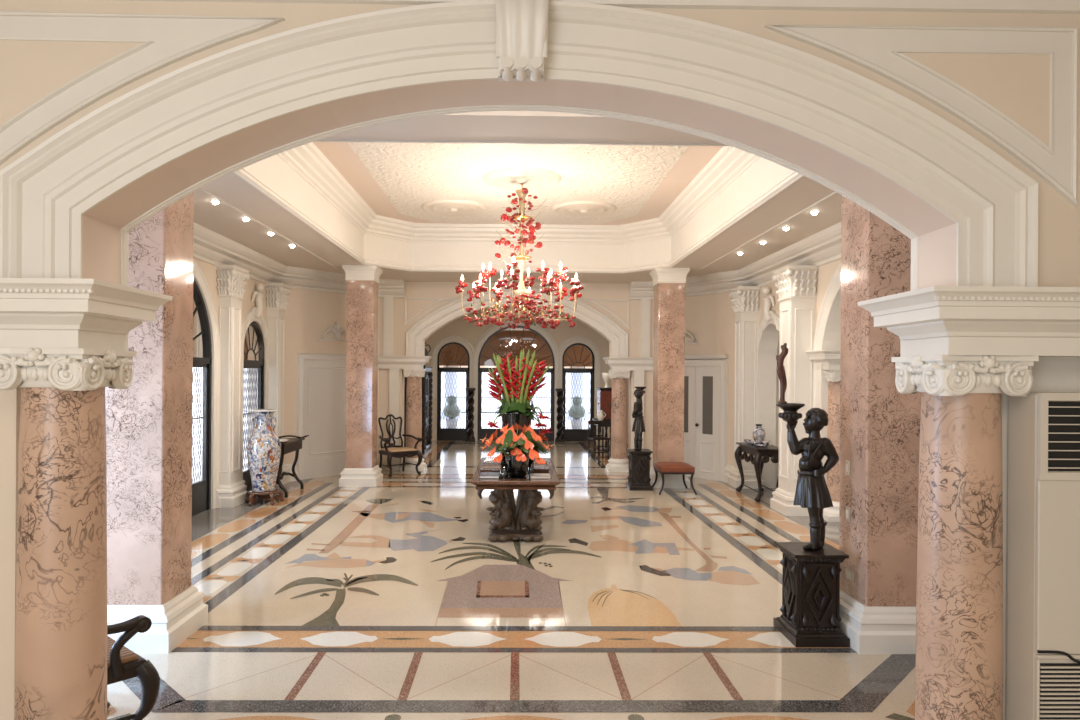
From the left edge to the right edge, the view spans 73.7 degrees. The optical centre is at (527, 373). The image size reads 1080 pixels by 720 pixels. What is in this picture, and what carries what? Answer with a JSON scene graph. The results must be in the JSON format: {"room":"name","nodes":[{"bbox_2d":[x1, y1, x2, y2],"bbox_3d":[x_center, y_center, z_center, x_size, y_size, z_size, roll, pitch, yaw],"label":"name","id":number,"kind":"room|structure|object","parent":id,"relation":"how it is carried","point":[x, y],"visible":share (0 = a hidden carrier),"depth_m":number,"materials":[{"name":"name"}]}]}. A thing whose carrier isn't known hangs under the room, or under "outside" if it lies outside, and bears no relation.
{"room":"hotel lobby","nodes":[
{"label":"hotel lobby","id":0,"kind":"room"},
{"bbox_2d":[192,258,266,508],"bbox_3d":[-4.487,0.020,8.610,0.280,3.700,7.350,0,0,-1],"label":"wall","id":1,"kind":"structure","parent":0,"point":[209,270],"depth_m":9.99,"materials":[{"name":"beige paint"}]},
{"bbox_2d":[192,278,211,515],"bbox_3d":[-4.407,0.231,8.816,0.090,3.280,2.320,0,0,-1],"label":"door","id":2,"kind":"structure","parent":1,"relation":"in","point":[202,346],"depth_m":9.79,"materials":[{"name":"black metal"}]},
{"bbox_2d":[193,259,268,508],"bbox_3d":[-4.346,0.141,9.857,0.040,3.460,4.760,0,0,-1],"label":"trim","id":3,"kind":"structure","parent":1,"relation":"attached to","point":[198,274],"depth_m":10.05,"materials":[{"name":"white paint"}]},
{"bbox_2d":[243,321,263,490],"bbox_3d":[-4.449,0.510,11.556,0.090,2.720,1.000,0,0,-1],"label":"door","id":4,"kind":"structure","parent":1,"relation":"in","point":[253,342],"depth_m":11.64,"materials":[{"name":"black metal"}]},
{"bbox_2d":[247,284,264,329],"bbox_3d":[-4.314,-1.087,11.558,0.165,0.727,0.742,0,0,-1],"label":"cherub","id":5,"kind":"object","parent":1,"relation":"attached to","point":[258,297],"visible":1,"depth_m":11.51},
{"bbox_2d":[215,464,297,507],"bbox_3d":[-4.331,1.721,11.386,0.349,0.300,2.654,0,0,6],"label":"baseboard","id":6,"kind":"structure","parent":1,"relation":"attached to","point":[289,466],"depth_m":11.02,"materials":[{"name":"white paint"}]},
{"bbox_2d":[193,222,405,297],"bbox_3d":[-3.983,-1.667,9.912,1.679,0.320,8.908,0,0,11],"label":"trim","id":7,"kind":"structure","parent":1,"relation":"attached to","point":[210,247],"depth_m":11.65,"materials":[{"name":"white paint"}]},
{"bbox_2d":[284,288,378,464],"bbox_3d":[-3.724,0.025,13.269,0.150,3.700,2.382,0,0,38],"label":"wall","id":8,"kind":"structure","parent":0,"point":[308,313],"depth_m":12.83,"materials":[{"name":"beige paint"}]},
{"bbox_2d":[296,353,345,479],"bbox_3d":[-3.595,0.751,13.277,0.050,2.250,1.500,0,0,38],"label":"door","id":9,"kind":"structure","parent":8,"relation":"in","point":[321,377],"depth_m":13.09,"materials":[{"name":"white paint"}]},
{"bbox_2d":[318,321,345,341],"bbox_3d":[-3.536,-0.780,13.340,0.797,0.388,0.128,0,0,-45],"label":"applique","id":10,"kind":"object","parent":8,"relation":"attached to","point":[336,330],"visible":0.82,"depth_m":13.29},
{"bbox_2d":[243,410,589,429],"bbox_3d":[-0.484,2.007,31.997,80.000,0.100,56.000,0,0,-1],"label":"floor","id":11,"kind":"structure","parent":0,"point":[489,413],"depth_m":30.44,"materials":[{"name":"white"}]},
{"bbox_2d":[441,372,460,419],"bbox_3d":[-3.294,0.338,30.955,1.600,3.200,1.600,0,0,-1],"label":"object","id":12,"kind":"structure","parent":11,"relation":"on","point":[453,373],"depth_m":30.73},
{"bbox_2d":[567,373,585,419],"bbox_3d":[2.129,0.374,31.035,1.600,3.200,1.600,0,0,-1],"label":"column","id":13,"kind":"structure","parent":11,"relation":"on","point":[572,375],"depth_m":30.81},
{"bbox_2d":[107,426,915,719],"bbox_3d":[-0.181,1.958,11.399,18.000,0.122,29.200,0,0,-1],"label":"floor","id":14,"kind":"structure","parent":0,"point":[393,599],"depth_m":5.81,"materials":[{"name":"beige stone"}]},
{"bbox_2d":[0,348,136,719],"bbox_3d":[-1.874,0.894,2.903,0.490,1.986,0.490,0,0,-1],"label":"marble column","id":15,"kind":"structure","parent":14,"relation":"on","point":[61,614],"depth_m":2.77,"materials":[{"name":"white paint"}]},
{"bbox_2d":[107,615,159,719],"bbox_3d":[-2.335,1.331,3.606,0.742,1.115,0.686,0,0,40],"label":"armchair","id":16,"kind":"object","parent":14,"relation":"on","point":[123,663],"visible":0.24,"depth_m":3.58,"materials":[{"name":"brown wood"}]},
{"bbox_2d":[105,192,207,653],"bbox_3d":[-2.721,0.032,5.156,0.620,3.699,0.620,0,0,-1],"label":"pier","id":17,"kind":"object","parent":14,"relation":"on","point":[149,422],"visible":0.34,"depth_m":4.93,"materials":[{"name":"pink stone"}]},
{"bbox_2d":[216,265,249,507],"bbox_3d":[-4.284,0.171,10.358,0.378,3.400,0.598,0,0,-1],"label":"pilaster","id":18,"kind":"object","parent":14,"relation":"on","point":[231,278],"visible":0.95,"depth_m":10.16,"materials":[{"name":"white paint"}]},
{"bbox_2d":[245,489,283,505],"bbox_3d":[-3.846,1.782,10.470,0.537,0.185,0.541,0,0,-1],"label":"stand","id":19,"kind":"object","parent":14,"relation":"on","point":[250,495],"visible":0.91,"depth_m":10.32,"materials":[{"name":"brown wood"}]},
{"bbox_2d":[247,409,280,491],"bbox_3d":[-3.827,1.103,10.460,0.470,1.170,0.470,0,0,-1],"label":"porcelain vase","id":20,"kind":"object","parent":19,"relation":"on","point":[264,445],"visible":1,"depth_m":10.31,"materials":[{"name":"multicoloured ceramic"}]},
{"bbox_2d":[265,283,290,485],"bbox_3d":[-4.302,0.171,12.278,0.398,3.400,0.518,0,0,-1],"label":"pilaster","id":21,"kind":"object","parent":14,"relation":"on","point":[276,293],"visible":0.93,"depth_m":12.12,"materials":[{"name":"white paint"}]},
{"bbox_2d":[255,435,308,497],"bbox_3d":[-3.887,1.433,11.346,0.555,0.865,1.144,0,0,-1],"label":"side table","id":22,"kind":"object","parent":14,"relation":"on","point":[293,444],"visible":0.63,"depth_m":11.39,"materials":[{"name":"brown wood"}]},
{"bbox_2d":[339,265,382,486],"bbox_3d":[-2.826,0.032,12.300,0.620,3.699,0.610,0,0,-1],"label":"pier","id":23,"kind":"object","parent":14,"relation":"on","point":[361,469],"visible":1,"depth_m":12.08,"materials":[{"name":"pink stone"}]},
{"bbox_2d":[378,414,422,476],"bbox_3d":[-2.455,1.331,13.607,0.742,1.115,0.686,0,0,-38],"label":"armchair","id":24,"kind":"object","parent":14,"relation":"on","point":[400,451],"visible":1,"depth_m":13.59,"materials":[{"name":"wood"}]},
{"bbox_2d":[400,369,426,470],"bbox_3d":[-2.245,0.892,14.219,0.490,1.986,0.490,0,0,-1],"label":"marble column","id":25,"kind":"structure","parent":14,"relation":"on","point":[414,381],"depth_m":14.08,"materials":[{"name":"pink stone"}]},
{"bbox_2d":[404,366,432,453],"bbox_3d":[-2.812,0.851,17.561,0.845,2.060,1.380,0,0,-1],"label":"tall cabinet","id":26,"kind":"object","parent":14,"relation":"on","point":[427,381],"visible":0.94,"depth_m":17.28,"materials":[{"name":"brown wood"}]},
{"bbox_2d":[424,342,430,366],"bbox_3d":[-2.531,-0.467,17.265,0.318,0.580,0.318,0,0,44],"label":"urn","id":27,"kind":"object","parent":26,"relation":"on","point":[426,351],"visible":0.3,"depth_m":17.24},
{"bbox_2d":[443,395,460,427],"bbox_3d":[-2.631,1.307,24.973,0.610,1.150,0.610,0,0,-1],"label":"potted topiary","id":28,"kind":"object","parent":14,"relation":"on","point":[448,401],"visible":0.68,"depth_m":24.80,"materials":[{"name":"plant"}]},
{"bbox_2d":[446,418,457,427],"bbox_3d":[-2.627,1.712,24.964,0.440,0.340,0.433,0,0,-1],"label":"pot","id":29,"kind":"object","parent":28,"relation":"on","point":[453,421],"depth_m":24.80,"materials":[{"name":"white ceramic"}]},
{"bbox_2d":[465,388,475,441],"bbox_3d":[-1.590,1.139,20.099,0.260,1.500,0.260,0,0,-1],"label":"pedestal","id":30,"kind":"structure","parent":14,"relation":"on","point":[470,437],"depth_m":20.03,"materials":[{"name":"brown wood"}]},
{"bbox_2d":[471,457,560,541],"bbox_3d":[-0.146,1.527,8.899,0.982,0.744,2.222,0,0,-1],"label":"table","id":31,"kind":"object","parent":14,"relation":"on","point":[504,513],"visible":0.86,"depth_m":8.21,"materials":[{"name":"brown wood"}]},
{"bbox_2d":[479,472,499,478],"bbox_3d":[-0.427,1.138,8.095,0.220,0.030,0.300,0,0,-1],"label":"book","id":32,"kind":"object","parent":31,"relation":"on","point":[489,475],"visible":1,"depth_m":7.97,"materials":[{"name":"paper"}]},
{"bbox_2d":[480,464,499,471],"bbox_3d":[-0.435,1.138,8.675,0.250,0.030,0.530,0,0,-1],"label":"tray","id":33,"kind":"object","parent":31,"relation":"on","point":[485,467],"visible":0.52,"depth_m":8.73,"materials":[{"name":"silver wood"}]},
{"bbox_2d":[484,458,499,463],"bbox_3d":[-0.425,1.138,9.345,0.270,0.030,0.450,0,0,-1],"label":"tray","id":34,"kind":"object","parent":31,"relation":"on","point":[487,460],"visible":0.38,"depth_m":9.39,"materials":[{"name":"silver metal"}]},
{"bbox_2d":[500,452,505,462],"bbox_3d":[-0.273,1.024,8.247,0.080,0.260,0.080,0,0,-1],"label":"glass cylinder","id":35,"kind":"object","parent":31,"relation":"on","point":[503,460],"visible":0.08,"depth_m":8.21,"materials":[{"name":"black glass"}]},
{"bbox_2d":[500,463,506,477],"bbox_3d":[-0.265,1.074,8.017,0.080,0.160,0.080,0,0,-1],"label":"glass cylinder","id":36,"kind":"object","parent":31,"relation":"on","point":[503,466],"visible":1,"depth_m":7.99,"materials":[{"name":"glass"}]},
{"bbox_2d":[480,423,552,476],"bbox_3d":[-0.116,0.855,8.126,0.844,0.598,0.631,0,0,-1],"label":"flower bowl","id":37,"kind":"object","parent":31,"relation":"on","point":[519,450],"visible":1,"depth_m":8.01,"materials":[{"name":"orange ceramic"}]},
{"bbox_2d":[485,349,551,448],"bbox_3d":[-0.103,0.416,9.086,0.854,1.477,0.606,0,0,-1],"label":"flower arrangement","id":38,"kind":"object","parent":31,"relation":"on","point":[519,387],"visible":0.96,"depth_m":8.97,"materials":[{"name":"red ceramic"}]},
{"bbox_2d":[527,458,533,474],"bbox_3d":[0.036,1.056,8.302,0.080,0.200,0.080,0,0,-1],"label":"glass cylinder","id":39,"kind":"object","parent":31,"relation":"on","point":[530,469],"visible":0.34,"depth_m":8.27,"materials":[{"name":"glass"}]},
{"bbox_2d":[530,473,550,478],"bbox_3d":[0.143,1.145,8.083,0.220,0.025,0.220,0,0,-1],"label":"book","id":40,"kind":"object","parent":31,"relation":"on","point":[533,475],"visible":1,"depth_m":8.03,"materials":[{"name":"paper"}]},
{"bbox_2d":[534,461,549,471],"bbox_3d":[0.131,1.142,8.953,0.250,0.030,0.830,0,0,-1],"label":"tray","id":41,"kind":"object","parent":31,"relation":"on","point":[537,467],"visible":0.5,"depth_m":8.85,"materials":[{"name":"silver wood"}]},
{"bbox_2d":[555,388,564,442],"bbox_3d":[0.908,1.156,20.136,0.260,1.500,0.260,0,0,-1],"label":"pedestal","id":42,"kind":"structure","parent":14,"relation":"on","point":[560,391],"depth_m":20.07,"materials":[{"name":"brown wood"}]},
{"bbox_2d":[568,396,584,428],"bbox_3d":[1.708,1.337,25.037,0.610,1.150,0.610,0,0,-1],"label":"potted topiary","id":43,"kind":"object","parent":14,"relation":"on","point":[576,398],"visible":0.64,"depth_m":24.86,"materials":[{"name":"plant"}]},
{"bbox_2d":[571,419,582,428],"bbox_3d":[1.712,1.742,25.028,0.440,0.340,0.433,0,0,-1],"label":"pot","id":44,"kind":"object","parent":43,"relation":"on","point":[572,420],"depth_m":24.86,"materials":[{"name":"white ceramic"}]},
{"bbox_2d":[587,420,609,458],"bbox_3d":[1.610,1.486,16.328,0.400,0.850,0.404,0,0,-15],"label":"chair","id":45,"kind":"object","parent":14,"relation":"on","point":[589,437],"visible":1,"depth_m":16.44,"materials":[{"name":"brown wood"}]},
{"bbox_2d":[592,418,610,455],"bbox_3d":[1.927,1.503,17.230,0.660,0.820,1.000,0,0,-1],"label":"stand","id":46,"kind":"object","parent":14,"relation":"on","point":[607,424],"visible":0.38,"depth_m":16.77,"materials":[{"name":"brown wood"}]},
{"bbox_2d":[597,410,605,420],"bbox_3d":[1.712,0.967,16.747,0.185,0.250,0.150,0,0,33],"label":"jug","id":47,"kind":"object","parent":46,"relation":"on","point":[600,416],"visible":0.93,"depth_m":16.71,"materials":[{"name":"white ceramic"}]},
{"bbox_2d":[596,388,611,420],"bbox_3d":[1.960,0.713,17.231,0.584,0.760,0.800,0,0,-1],"label":"base cabinet","id":48,"kind":"object","parent":46,"relation":"on","point":[604,395],"visible":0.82,"depth_m":16.87,"materials":[{"name":"brown wood"}]},
{"bbox_2d":[602,373,609,387],"bbox_3d":[1.869,0.152,17.029,0.230,0.360,0.228,0,0,-1],"label":"urn","id":49,"kind":"object","parent":48,"relation":"on","point":[605,376],"visible":0.84,"depth_m":16.97,"materials":[{"name":"ceramic"}]},
{"bbox_2d":[605,370,629,471],"bbox_3d":[1.814,0.919,14.278,0.490,1.986,0.490,0,0,-1],"label":"marble column","id":50,"kind":"structure","parent":14,"relation":"on","point":[618,462],"depth_m":14.14,"materials":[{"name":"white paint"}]},
{"bbox_2d":[626,449,652,490],"bbox_3d":[1.863,1.593,12.029,0.380,0.640,0.440,0,0,-1],"label":"pedestal","id":51,"kind":"object","parent":14,"relation":"on","point":[639,479],"visible":0.99,"depth_m":11.87,"materials":[{"name":"brown wood"}]},
{"bbox_2d":[632,387,645,450],"bbox_3d":[1.870,0.745,12.055,0.222,1.061,0.447,0,0,22],"label":"statue","id":52,"kind":"object","parent":51,"relation":"on","point":[638,427],"visible":1,"depth_m":11.94,"materials":[{"name":"brown metal"}]},
{"bbox_2d":[649,268,689,487],"bbox_3d":[2.423,0.067,12.377,0.620,3.699,0.610,0,0,-1],"label":"pier","id":53,"kind":"object","parent":14,"relation":"on","point":[668,283],"visible":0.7,"depth_m":12.16,"materials":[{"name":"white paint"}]},
{"bbox_2d":[652,462,696,494],"bbox_3d":[2.377,1.681,11.716,0.617,0.471,0.688,0,0,-1],"label":"stool","id":54,"kind":"object","parent":14,"relation":"on","point":[683,468],"visible":0.96,"depth_m":11.43,"materials":[{"name":"brown wood"}]},
{"bbox_2d":[728,286,763,488],"bbox_3d":[3.748,0.225,12.341,0.498,3.400,0.528,0,0,-1],"label":"pilaster","id":55,"kind":"object","parent":14,"relation":"on","point":[745,300],"visible":0.91,"depth_m":12.18,"materials":[{"name":"white paint"}]},
{"bbox_2d":[734,442,778,501],"bbox_3d":[3.644,1.525,11.305,0.508,0.801,1.048,0,0,-1],"label":"console table","id":56,"kind":"object","parent":14,"relation":"on","point":[761,455],"visible":0.88,"depth_m":11.00,"materials":[{"name":"brown wood"}]},
{"bbox_2d":[752,424,764,443],"bbox_3d":[3.685,0.962,11.476,0.200,0.325,0.199,0,0,-1],"label":"vase","id":57,"kind":"object","parent":56,"relation":"on","point":[758,434],"visible":0.8,"depth_m":11.41,"materials":[{"name":"ceramic"}]},
{"bbox_2d":[761,440,769,446],"bbox_3d":[3.689,1.079,11.175,0.140,0.090,0.140,0,0,-1],"label":"dish","id":58,"kind":"object","parent":56,"relation":"on","point":[764,442],"visible":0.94,"depth_m":11.13,"materials":[{"name":"white ceramic"}]},
{"bbox_2d":[770,265,817,515],"bbox_3d":[3.761,0.225,10.056,0.538,3.400,0.638,0,0,-1],"label":"pilaster","id":59,"kind":"object","parent":14,"relation":"on","point":[797,284],"visible":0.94,"depth_m":9.84,"materials":[{"name":"white paint"}]},
{"bbox_2d":[773,542,849,646],"bbox_3d":[2.065,1.594,5.261,0.380,0.640,0.440,0,0,-1],"label":"pedestal","id":60,"kind":"object","parent":14,"relation":"on","point":[810,609],"visible":0.98,"depth_m":5.10,"materials":[{"name":"brown wood"}]},
{"bbox_2d":[776,403,838,549],"bbox_3d":[2.039,0.746,5.264,0.447,1.061,0.222,0,0,3],"label":"statue","id":61,"kind":"object","parent":60,"relation":"on","point":[812,493],"visible":1,"depth_m":5.20,"materials":[{"name":"brown metal"}]},
{"bbox_2d":[776,343,787,403],"bbox_3d":[1.861,-0.001,5.257,0.085,0.451,0.070,0,0,-40],"label":"sculpture","id":62,"kind":"object","parent":61,"relation":"on","point":[781,373],"visible":0.99,"depth_m":5.25,"materials":[{"name":"brown wood"}]},
{"bbox_2d":[776,403,804,421],"bbox_3d":[1.919,0.286,5.259,0.200,0.144,0.200,0,0,-1],"label":"bowl","id":63,"kind":"object","parent":61,"relation":"on","point":[790,414],"depth_m":5.21,"materials":[{"name":"brown metal"}]},
{"bbox_2d":[823,370,839,521],"bbox_3d":[4.153,0.935,9.612,0.490,1.986,0.490,0,0,-1],"label":"marble column","id":64,"kind":"structure","parent":14,"relation":"on","point":[831,514],"depth_m":9.49,"materials":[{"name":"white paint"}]},
{"bbox_2d":[839,195,920,653],"bbox_3d":[2.583,0.068,5.223,0.620,3.699,0.600,0,0,-1],"label":"pier","id":65,"kind":"object","parent":14,"relation":"on","point":[880,425],"visible":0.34,"depth_m":5.01,"materials":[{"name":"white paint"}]},
{"bbox_2d":[845,460,849,475],"bbox_3d":[2.347,0.690,5.283,0.012,0.110,0.060,0,0,-1],"label":"wall plate","id":66,"kind":"object","parent":65,"relation":"attached to","point":[847,468],"visible":1,"depth_m":5.27,"materials":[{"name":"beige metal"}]},
{"bbox_2d":[845,506,849,521],"bbox_3d":[2.345,1.026,5.278,0.012,0.110,0.060,0,0,-1],"label":"wall plate","id":67,"kind":"object","parent":65,"relation":"attached to","point":[847,513],"visible":1,"depth_m":5.27,"materials":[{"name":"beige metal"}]},
{"bbox_2d":[846,568,853,581],"bbox_3d":[2.342,1.463,5.240,0.012,0.070,0.120,0,0,-1],"label":"wall plate","id":68,"kind":"object","parent":65,"relation":"attached to","point":[849,574],"visible":1,"depth_m":5.23,"materials":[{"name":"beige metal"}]},
{"bbox_2d":[891,355,1038,719],"bbox_3d":[1.795,0.919,2.997,0.490,1.986,0.490,0,0,-1],"label":"marble column","id":69,"kind":"structure","parent":14,"relation":"on","point":[960,616],"depth_m":2.87,"materials":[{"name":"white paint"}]},
{"bbox_2d":[1006,392,1079,719],"bbox_3d":[2.251,0.995,2.905,0.520,1.840,0.197,0,0,-1],"label":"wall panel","id":70,"kind":"object","parent":14,"relation":"on","point":[1043,619],"visible":0.98,"depth_m":2.82,"materials":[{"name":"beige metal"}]},
{"bbox_2d":[1037,393,1079,479],"bbox_3d":[2.257,0.245,2.817,0.520,0.340,0.018,0,0,-1],"label":"vent","id":71,"kind":"object","parent":70,"relation":"attached to","point":[1058,414],"depth_m":2.82,"materials":[{"name":"beige metal"}]},
{"bbox_2d":[1040,663,1079,719],"bbox_3d":[2.249,1.500,2.820,0.496,0.730,0.012,0,0,-1],"label":"grille","id":72,"kind":"object","parent":70,"relation":"attached to","point":[1059,682],"depth_m":2.82,"materials":[{"name":"beige metal"}]},
{"bbox_2d":[378,282,653,469],"bbox_3d":[-0.211,0.024,14.348,6.600,3.750,0.300,0,0,-1],"label":"wall","id":73,"kind":"structure","parent":0,"point":[430,290],"depth_m":14.22,"materials":[{"name":"beige paint"}]},
{"bbox_2d":[378,296,652,469],"bbox_3d":[-0.211,0.199,14.258,5.500,3.400,0.600,0,0,-1],"label":"trim","id":74,"kind":"structure","parent":73,"relation":"attached to","point":[394,364],"depth_m":14.10,"materials":[{"name":"white paint"}]},
{"bbox_2d":[406,287,627,356],"bbox_3d":[-0.201,-1.021,14.161,4.370,1.370,0.075,0,0,-1],"label":"trim","id":75,"kind":"structure","parent":73,"relation":"attached to","point":[415,335],"depth_m":14.16,"materials":[{"name":"white paint"}]},
{"bbox_2d":[504,448,529,476],"bbox_3d":[-0.116,1.004,8.139,0.300,0.300,0.300,0,0,-1],"label":"vase","id":76,"kind":"object","parent":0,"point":[515,468],"depth_m":8.04,"materials":[{"name":"black glass"}]},
{"bbox_2d":[194,111,840,313],"bbox_3d":[-0.113,-2.196,8.699,9.200,0.990,23.600,0,0,-1],"label":"ceiling","id":77,"kind":"structure","parent":0,"point":[394,180],"depth_m":9.14,"materials":[{"name":"paint"}]},
{"bbox_2d":[210,200,220,204],"bbox_3d":[-3.293,-1.805,7.596,0.110,0.034,0.110,0,0,-1],"label":"recessed light","id":78,"kind":"object","parent":77,"relation":"in","point":[215,202],"visible":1,"depth_m":7.57,"materials":[{"name":"white paint"}]},
{"bbox_2d":[421,200,485,215],"bbox_3d":[-1.147,-2.550,11.184,1.000,0.072,1.000,0,0,-1],"label":"ceiling medallion","id":79,"kind":"object","parent":77,"relation":"attached to","point":[438,207],"visible":1,"depth_m":11.11,"materials":[{"name":"paint"}]},
{"bbox_2d":[233,139,803,272],"bbox_3d":[-0.119,-2.190,9.129,5.120,0.802,7.100,0,0,-1],"label":"trim","id":80,"kind":"structure","parent":77,"relation":"attached to","point":[307,160],"depth_m":10.64,"materials":[{"name":"white paint"}]},
{"bbox_2d":[201,188,836,271],"bbox_3d":[-0.120,-1.794,8.999,6.224,0.015,6.800,0,0,-1],"label":"trim","id":81,"kind":"structure","parent":77,"relation":"attached to","point":[202,189],"depth_m":8.63,"materials":[{"name":"white paint"}]},
{"bbox_2d":[483,167,560,190],"bbox_3d":[-0.073,-2.542,9.500,1.040,0.072,1.040,0,0,-1],"label":"ceiling medallion","id":82,"kind":"object","parent":77,"relation":"attached to","point":[505,178],"visible":0.98,"depth_m":9.42,"materials":[{"name":"paint"}]},
{"bbox_2d":[455,183,583,329],"bbox_3d":[-0.046,-1.585,9.508,1.666,1.971,1.664,0,0,32],"label":"chandelier","id":83,"kind":"object","parent":82,"relation":"hanging from","point":[518,311],"visible":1,"depth_m":9.40,"materials":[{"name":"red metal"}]},
{"bbox_2d":[552,201,616,217],"bbox_3d":[0.882,-2.536,11.214,1.000,0.072,1.000,0,0,-1],"label":"ceiling medallion","id":84,"kind":"object","parent":77,"relation":"attached to","point":[580,209],"visible":1,"depth_m":11.14,"materials":[{"name":"paint"}]},
{"bbox_2d":[809,211,819,214],"bbox_3d":[3.145,-1.762,7.897,0.110,0.034,0.110,0,0,-1],"label":"recessed light","id":85,"kind":"object","parent":77,"relation":"in","point":[811,212],"visible":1,"depth_m":7.87,"materials":[{"name":"white paint"}]},
{"bbox_2d":[425,313,611,440],"bbox_3d":[-0.302,0.048,20.523,6.400,3.700,0.250,0,0,-1],"label":"wall","id":86,"kind":"structure","parent":0,"point":[472,333],"depth_m":20.41,"materials":[{"name":"beige paint"}]},
{"bbox_2d":[437,342,469,439],"bbox_3d":[-2.104,0.491,20.466,0.920,2.790,0.090,0,0,-1],"label":"door","id":87,"kind":"structure","parent":86,"relation":"in","point":[452,357],"depth_m":20.45,"materials":[{"name":"black metal"}]},
{"bbox_2d":[477,326,554,440],"bbox_3d":[-0.323,0.263,20.492,2.180,3.270,0.090,0,0,-1],"label":"door","id":88,"kind":"structure","parent":86,"relation":"in","point":[505,341],"depth_m":20.49,"materials":[{"name":"black metal"}]},
{"bbox_2d":[431,320,600,440],"bbox_3d":[-0.331,0.173,20.370,4.820,3.450,0.055,0,0,-1],"label":"trim","id":89,"kind":"structure","parent":86,"relation":"attached to","point":[473,352],"depth_m":20.36,"materials":[{"name":"white paint"}]},
{"bbox_2d":[562,343,593,440],"bbox_3d":[1.435,0.515,20.518,0.920,2.790,0.090,0,0,-1],"label":"door","id":90,"kind":"structure","parent":86,"relation":"in","point":[577,357],"depth_m":20.50,"materials":[{"name":"black metal"}]},
{"bbox_2d":[0,0,1079,719],"bbox_3d":[-0.045,0.050,3.035,9.000,3.700,0.310,0,0,-1],"label":"wall","id":91,"kind":"structure","parent":0,"point":[1058,220],"depth_m":2.95,"materials":[{"name":"beige paint"}]},
{"bbox_2d":[0,278,172,350],"bbox_3d":[-3.061,-0.233,2.895,2.960,0.255,0.600,0,0,-1],"label":"trim","id":92,"kind":"structure","parent":91,"relation":"attached to","point":[34,312],"depth_m":2.74,"materials":[{"name":"white paint"}]},
{"bbox_2d":[0,0,1037,290],"bbox_3d":[-0.016,-0.901,3.002,4.068,1.131,0.393,0,0,-1],"label":"trim","id":93,"kind":"structure","parent":91,"relation":"attached to","point":[46,193],"depth_m":2.85,"materials":[{"name":"white paint"}]},
{"bbox_2d":[495,0,548,81],"bbox_3d":[-0.022,-1.347,2.798,0.216,0.387,0.163,0,0,-1],"label":"keystone","id":94,"kind":"object","parent":91,"relation":"attached to","point":[521,25],"visible":1,"depth_m":2.76,"materials":[{"name":"white paint"}]},
{"bbox_2d":[0,11,1078,206],"bbox_3d":[-0.016,-1.048,2.868,4.462,0.742,0.024,0,0,-1],"label":"trim","id":95,"kind":"structure","parent":91,"relation":"attached to","point":[1016,86],"depth_m":2.88,"materials":[{"name":"white paint"}]},
{"bbox_2d":[104,0,1079,13],"bbox_3d":[-0.031,-1.585,2.805,8.800,0.230,0.150,0,0,-1],"label":"trim","id":96,"kind":"structure","parent":91,"relation":"attached to","point":[951,6],"depth_m":2.88,"materials":[{"name":"white paint"}]},
{"bbox_2d":[857,286,1079,356],"bbox_3d":[2.978,-0.193,2.984,2.960,0.255,0.600,0,0,-1],"label":"trim","id":97,"kind":"structure","parent":91,"relation":"attached to","point":[933,320],"depth_m":2.79,"materials":[{"name":"white paint"}]},
{"bbox_2d":[627,378,628,443],"bbox_3d":[2.867,0.069,17.544,0.150,3.700,6.000,0,0,-1],"label":"wall","id":98,"kind":"structure","parent":0,"point":[627,378],"depth_m":19.80,"materials":[{"name":"beige paint"}]},
{"bbox_2d":[685,292,734,465],"bbox_3d":[3.253,0.072,13.369,0.150,3.700,2.308,0,0,-38],"label":"wall","id":99,"kind":"structure","parent":0,"point":[710,318],"depth_m":13.03,"materials":[{"name":"beige paint"}]},
{"bbox_2d":[685,331,697,344],"bbox_3d":[2.916,-0.737,13.652,0.130,0.388,0.797,0,0,-45],"label":"applique","id":100,"kind":"object","parent":99,"relation":"attached to","point":[686,332],"visible":0.34,"depth_m":13.46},
{"bbox_2d":[684,354,727,481],"bbox_3d":[3.092,0.786,13.367,0.100,2.270,1.440,0,0,-38],"label":"door","id":101,"kind":"structure","parent":99,"relation":"in","point":[705,376],"depth_m":13.19,"materials":[{"name":"white paint"}]},
{"bbox_2d":[724,465,733,482],"bbox_3d":[3.725,1.775,12.528,0.169,0.300,0.718,0,0,-29],"label":"baseboard","id":102,"kind":"structure","parent":99,"relation":"attached to","point":[728,468],"depth_m":12.76,"materials":[{"name":"white paint"}]},
{"bbox_2d":[758,259,840,487],"bbox_3d":[4.652,0.081,8.744,1.400,3.700,7.350,0,0,-1],"label":"wall","id":103,"kind":"structure","parent":0,"point":[768,411],"depth_m":12.10,"materials":[{"name":"beige paint"}]},
{"bbox_2d":[629,222,840,299],"bbox_3d":[3.593,-1.616,10.004,1.571,0.320,8.878,0,0,-11],"label":"trim","id":104,"kind":"structure","parent":103,"relation":"attached to","point":[823,247],"depth_m":11.40,"materials":[{"name":"white paint"}]},
{"bbox_2d":[761,287,777,332],"bbox_3d":[3.848,-1.033,11.558,0.165,0.727,0.742,0,0,-1],"label":"cherub","id":105,"kind":"object","parent":103,"relation":"attached to","point":[769,299],"visible":1,"depth_m":11.51},
{"bbox_2d":[756,263,840,460],"bbox_3d":[4.184,0.177,9.552,0.570,3.502,5.582,0,0,-1],"label":"trim","id":106,"kind":"structure","parent":103,"relation":"attached to","point":[834,286],"depth_m":9.64,"materials":[{"name":"white paint"}]},
{"bbox_2d":[806,350,839,369],"bbox_3d":[4.520,-0.182,9.627,1.440,0.255,0.680,0,0,-1],"label":"trim","id":107,"kind":"structure","parent":103,"relation":"attached to","point":[830,359],"depth_m":9.42,"materials":[{"name":"white paint"}]},
{"label":"outside","id":108,"kind":"structure","parent":0,"visible":0},
{"bbox_2d":[243,368,589,411],"bbox_3d":[-0.541,0.746,36.496,52.000,2.300,1.000,0,0,-1],"label":"wall","id":109,"kind":"structure","parent":108,"point":[462,373],"depth_m":35.98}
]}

